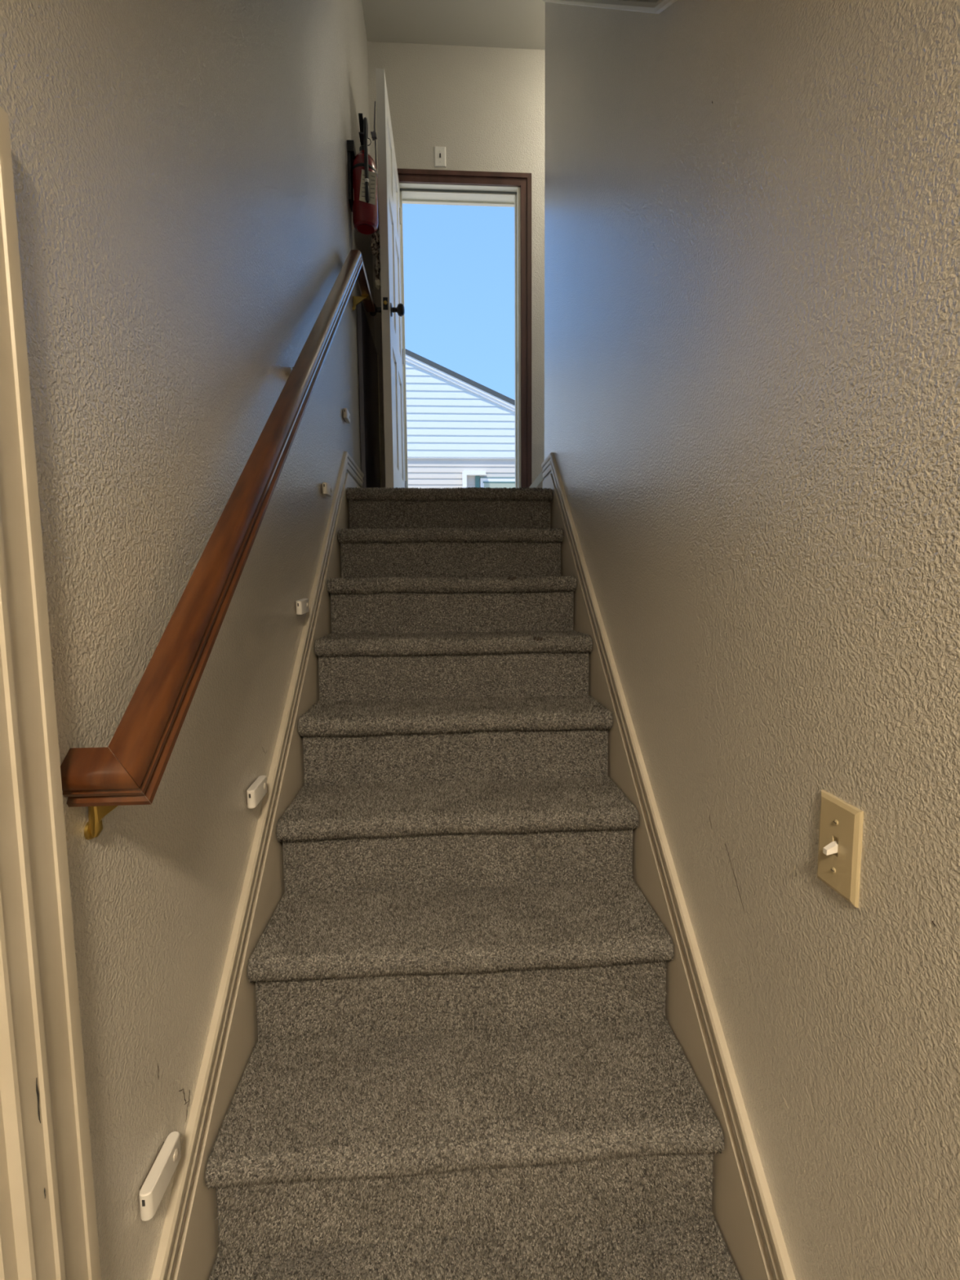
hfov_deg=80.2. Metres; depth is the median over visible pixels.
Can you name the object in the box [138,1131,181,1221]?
night light
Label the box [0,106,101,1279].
door frame
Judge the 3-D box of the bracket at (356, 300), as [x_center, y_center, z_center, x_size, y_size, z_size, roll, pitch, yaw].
[-0.556,-1.568,2.665,0.077,0.069,0.042,-1,5,-3]
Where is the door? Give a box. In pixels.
[368,68,406,488]
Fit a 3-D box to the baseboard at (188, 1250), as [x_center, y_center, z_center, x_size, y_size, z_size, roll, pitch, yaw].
[-0.524,0.180,2.051,0.014,1.863,3.333,-1,5,-3]
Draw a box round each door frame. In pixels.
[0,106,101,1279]
[396,168,531,488]
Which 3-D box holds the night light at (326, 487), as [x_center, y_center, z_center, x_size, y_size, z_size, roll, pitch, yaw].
[-0.525,-0.515,1.956,0.023,0.041,0.089,-1,5,-3]
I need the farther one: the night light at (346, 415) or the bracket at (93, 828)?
the night light at (346, 415)
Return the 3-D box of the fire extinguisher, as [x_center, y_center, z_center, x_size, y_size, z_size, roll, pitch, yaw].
[-0.534,-2.124,2.613,0.130,0.440,0.145,-1,5,-3]
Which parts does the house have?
rake trim, pane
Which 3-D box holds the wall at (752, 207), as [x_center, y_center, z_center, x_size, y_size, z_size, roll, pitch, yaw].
[0.457,-1.008,0.998,0.120,4.610,3.275,-1,5,-3]
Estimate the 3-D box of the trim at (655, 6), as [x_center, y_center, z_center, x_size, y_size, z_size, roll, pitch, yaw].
[0.343,-1.997,1.606,0.020,1.404,1.882,-1,5,-3]
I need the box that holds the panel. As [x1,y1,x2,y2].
[356,302,382,488]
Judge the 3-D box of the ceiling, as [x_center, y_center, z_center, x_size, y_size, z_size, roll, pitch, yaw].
[0.931,-3.573,2.960,3.420,0.120,1.285,-1,5,-3]
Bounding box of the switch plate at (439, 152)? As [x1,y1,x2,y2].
[434,146,445,167]
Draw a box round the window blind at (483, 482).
[483,481,515,483]
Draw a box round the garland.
[370,101,381,289]
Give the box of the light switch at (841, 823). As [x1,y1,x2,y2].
[817,789,863,907]
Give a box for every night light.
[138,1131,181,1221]
[246,775,266,808]
[295,598,308,614]
[321,482,331,497]
[342,408,350,423]
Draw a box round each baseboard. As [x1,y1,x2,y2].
[151,451,364,1279]
[541,452,795,1279]
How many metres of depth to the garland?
2.78 m
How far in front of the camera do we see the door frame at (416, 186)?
3.54 m
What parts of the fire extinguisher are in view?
squeeze lever, carry handle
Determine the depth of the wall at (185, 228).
0.84 m
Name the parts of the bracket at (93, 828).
wall plate, post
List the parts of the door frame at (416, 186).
exterior head trim, casing, casing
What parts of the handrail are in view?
level rail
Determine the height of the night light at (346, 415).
0.038 m
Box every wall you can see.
[0,0,374,1279]
[367,41,545,488]
[544,0,959,1279]
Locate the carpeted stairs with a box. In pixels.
[204,486,741,1279]
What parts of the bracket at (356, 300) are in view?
post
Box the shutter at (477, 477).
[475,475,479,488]
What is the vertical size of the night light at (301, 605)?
0.042 m
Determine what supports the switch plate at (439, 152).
attached to the wall at (485, 105)
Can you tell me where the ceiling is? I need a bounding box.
[361,0,545,49]
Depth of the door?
2.86 m
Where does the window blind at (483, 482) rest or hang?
hanging from the house
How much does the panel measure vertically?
0.985 m
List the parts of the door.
knob, latch plate, panel, panel, panel, panel, knob, panel, panel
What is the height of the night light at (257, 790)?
0.041 m
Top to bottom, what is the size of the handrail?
1.632 m
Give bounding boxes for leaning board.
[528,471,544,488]
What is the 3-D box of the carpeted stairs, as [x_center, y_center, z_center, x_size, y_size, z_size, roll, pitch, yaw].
[-0.068,0.307,1.710,0.866,1.766,2.101,-1,5,-3]
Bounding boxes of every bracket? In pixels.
[84,805,118,839]
[352,294,369,311]
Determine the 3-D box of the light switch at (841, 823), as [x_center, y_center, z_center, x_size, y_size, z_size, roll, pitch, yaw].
[0.425,0.249,0.687,0.018,0.115,0.070,-1,5,-3]
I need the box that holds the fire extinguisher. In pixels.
[346,113,377,234]
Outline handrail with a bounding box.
[60,249,375,807]
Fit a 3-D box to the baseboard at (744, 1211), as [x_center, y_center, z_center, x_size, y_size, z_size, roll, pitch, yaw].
[0.371,0.216,1.592,0.014,1.863,2.304,-1,5,-3]
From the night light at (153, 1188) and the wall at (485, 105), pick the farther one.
the wall at (485, 105)
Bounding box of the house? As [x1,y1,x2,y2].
[404,348,515,488]
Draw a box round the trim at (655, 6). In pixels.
[542,0,677,13]
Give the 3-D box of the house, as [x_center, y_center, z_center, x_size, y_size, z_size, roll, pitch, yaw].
[-2.507,-3.810,14.504,12.000,4.885,7.195,-1,5,-3]
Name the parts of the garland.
cord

